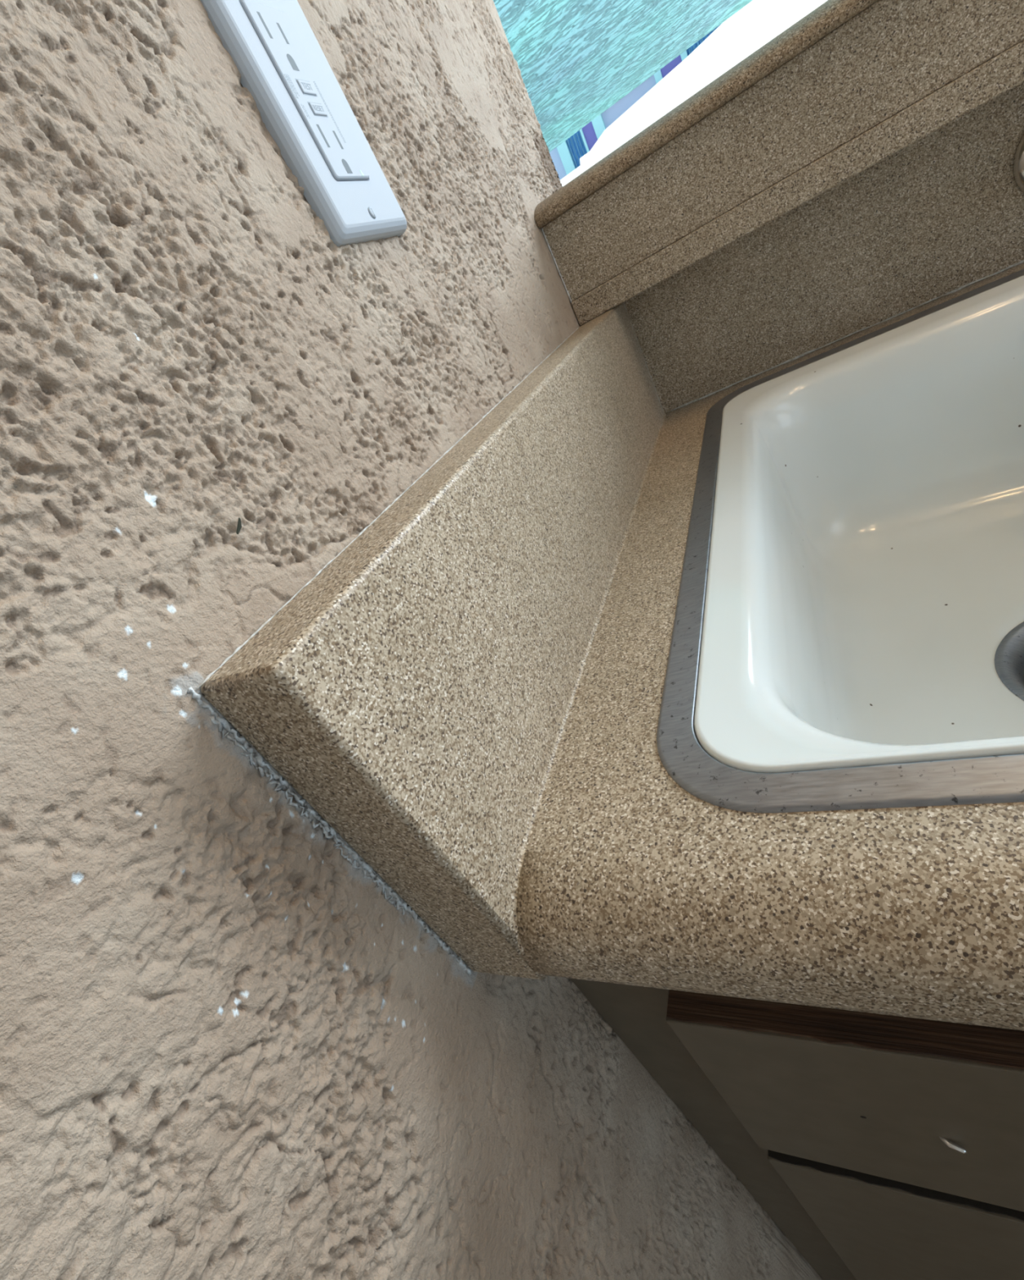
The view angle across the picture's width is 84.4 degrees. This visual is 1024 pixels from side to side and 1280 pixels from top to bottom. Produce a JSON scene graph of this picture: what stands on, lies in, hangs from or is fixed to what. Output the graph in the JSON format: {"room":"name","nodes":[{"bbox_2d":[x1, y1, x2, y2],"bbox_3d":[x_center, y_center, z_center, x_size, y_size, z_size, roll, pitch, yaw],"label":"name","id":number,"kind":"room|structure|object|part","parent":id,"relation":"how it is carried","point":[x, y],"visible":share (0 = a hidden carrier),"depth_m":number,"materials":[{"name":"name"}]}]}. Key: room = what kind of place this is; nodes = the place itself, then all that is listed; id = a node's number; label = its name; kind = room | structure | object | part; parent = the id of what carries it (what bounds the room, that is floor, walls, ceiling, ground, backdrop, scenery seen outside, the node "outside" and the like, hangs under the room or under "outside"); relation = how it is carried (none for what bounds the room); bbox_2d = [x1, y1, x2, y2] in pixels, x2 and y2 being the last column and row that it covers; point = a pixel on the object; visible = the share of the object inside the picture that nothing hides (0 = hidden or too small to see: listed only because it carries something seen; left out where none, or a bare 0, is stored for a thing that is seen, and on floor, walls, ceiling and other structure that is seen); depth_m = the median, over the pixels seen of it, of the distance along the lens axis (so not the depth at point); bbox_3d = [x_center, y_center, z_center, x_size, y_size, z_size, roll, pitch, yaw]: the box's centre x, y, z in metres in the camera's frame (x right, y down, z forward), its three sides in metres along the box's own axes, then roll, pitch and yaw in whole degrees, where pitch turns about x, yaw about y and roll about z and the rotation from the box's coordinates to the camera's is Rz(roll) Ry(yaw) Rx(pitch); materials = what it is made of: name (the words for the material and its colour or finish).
{"room":"kitchen","nodes":[
{"label":"kitchen","id":0,"kind":"room"},
{"bbox_2d":[0,0,822,1279],"bbox_3d":[-0.434,0.295,-0.348,0.151,2.400,2.695,-14,31,31],"label":"wall","id":1,"kind":"structure","parent":0,"point":[225,1053],"depth_m":0.18,"materials":[{"name":"paint"}]},
{"bbox_2d":[235,517,241,534],"bbox_3d":[-0.092,-0.039,0.191,0.002,0.004,0.005,-14,31,31],"label":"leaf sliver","id":2,"kind":"object","parent":1,"relation":"attached to","point":[239,525],"visible":1,"depth_m":0.19,"materials":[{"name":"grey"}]},
{"bbox_2d":[200,0,406,246],"bbox_3d":[-0.096,-0.254,0.267,0.011,0.115,0.073,-14,31,31],"label":"outlet","id":3,"kind":"object","parent":1,"relation":"attached to","point":[277,56],"visible":1,"depth_m":0.26,"materials":[{"name":"grey plastic"}]},
{"bbox_2d":[284,74,346,142],"bbox_3d":[-0.091,-0.246,0.263,0.001,0.026,0.024,-14,31,31],"label":"button","id":4,"kind":"object","parent":3,"relation":"attached to","point":[308,102],"depth_m":0.26,"materials":[{"name":"grey plastic"}]},
{"bbox_3d":[1.209,0.956,-0.480,2.750,0.020,2.690,-14,31,31],"label":"floor","id":5,"kind":"structure","parent":0,"visible":0},
{"bbox_2d":[569,977,1023,1279],"bbox_3d":[0.838,0.146,0.312,1.350,0.859,0.587,-14,31,31],"label":"base cabinet","id":6,"kind":"object","parent":5,"relation":"on","point":[882,1147],"visible":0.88,"depth_m":0.27,"materials":[{"name":"brown paint"}]},
{"bbox_2d":[186,82,1023,1030],"bbox_3d":[0.597,-0.242,0.078,1.352,0.171,0.609,-14,31,31],"label":"countertop","id":7,"kind":"structure","parent":6,"relation":"on","point":[468,694],"depth_m":0.22,"materials":[{"name":"beige stone"}]},
{"bbox_2d":[656,268,1023,813],"bbox_3d":[0.348,-0.056,0.343,0.414,0.216,0.522,-14,31,31],"label":"sink","id":8,"kind":"object","parent":7,"relation":"in","point":[847,633],"visible":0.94,"depth_m":0.41,"materials":[{"name":"white ceramic"}]},
{"bbox_2d":[1012,133,1023,193],"bbox_3d":[0.390,-0.321,0.351,0.067,0.082,0.211,-14,31,31],"label":"tap","id":9,"kind":"object","parent":7,"relation":"attached to","point":[1018,160],"visible":1,"depth_m":0.44,"materials":[{"name":"silver metal"}]},
{"bbox_3d":[0.292,0.182,0.184,0.441,0.157,0.018,-14,31,31],"label":"drawer","id":10,"kind":"part","parent":6,"relation":"part of","materials":[{"name":"brown paint"}]},
{"bbox_3d":[0.471,0.477,0.355,0.441,0.574,0.018,-14,31,31],"label":"drawer","id":11,"kind":"part","parent":6,"relation":"part of","materials":[{"name":"brown paint"}]},
{"bbox_3d":[1.104,-0.782,-0.101,2.600,2.400,0.077,-14,31,31],"label":"wall","id":12,"kind":"structure","parent":0,"visible":0},
{"bbox_2d":[533,0,1023,325],"bbox_3d":[0.797,-0.587,0.151,1.750,0.109,0.193,-14,31,31],"label":"window sill","id":13,"kind":"structure","parent":12,"relation":"attached to","point":[849,86],"depth_m":0.43,"materials":[{"name":"brown stone"}]},
{"label":"outside","id":14,"kind":"structure","parent":0,"visible":0},
{"bbox_2d":[493,0,752,152],"bbox_3d":[-1.935,-2.769,4.181,7.950,0.150,6.640,-14,31,31],"label":"water","id":15,"kind":"object","parent":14,"point":[575,60],"depth_m":3.95,"materials":[{"name":"teal liquid"}]},
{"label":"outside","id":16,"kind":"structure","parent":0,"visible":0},
{"bbox_3d":[2.940,-4.229,6.774,18.000,0.050,15.310,-14,31,31],"label":"floor","id":17,"kind":"structure","parent":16,"visible":0},
{"bbox_2d":[549,23,721,179],"bbox_3d":[1.966,-6.518,6.111,8.000,4.950,0.680,-14,31,31],"label":"building","id":18,"kind":"structure","parent":17,"relation":"on","point":[566,157],"depth_m":6.82,"materials":[{"name":"blue"}]},
{"bbox_2d":[565,130,586,168],"bbox_3d":[0.997,-5.811,7.195,0.200,1.500,0.024,-14,31,31],"label":"curtain","id":19,"kind":"object","parent":18,"relation":"hanging from","point":[575,145],"depth_m":7.02,"materials":[{"name":"blue fabric"}]},
{"bbox_2d":[685,34,708,56],"bbox_3d":[2.271,-6.125,6.408,0.240,1.500,0.024,-14,31,31],"label":"curtain","id":20,"kind":"object","parent":18,"relation":"hanging from","point":[690,50],"depth_m":6.19,"materials":[{"name":"fabric"}]},
{"bbox_2d":[560,0,827,186],"bbox_3d":[2.694,-5.350,6.094,4.250,2.500,0.210,-14,31,31],"label":"wall","id":21,"kind":"structure","parent":17,"relation":"on","point":[757,23],"depth_m":5.78,"materials":[{"name":"white paint"}]}
]}

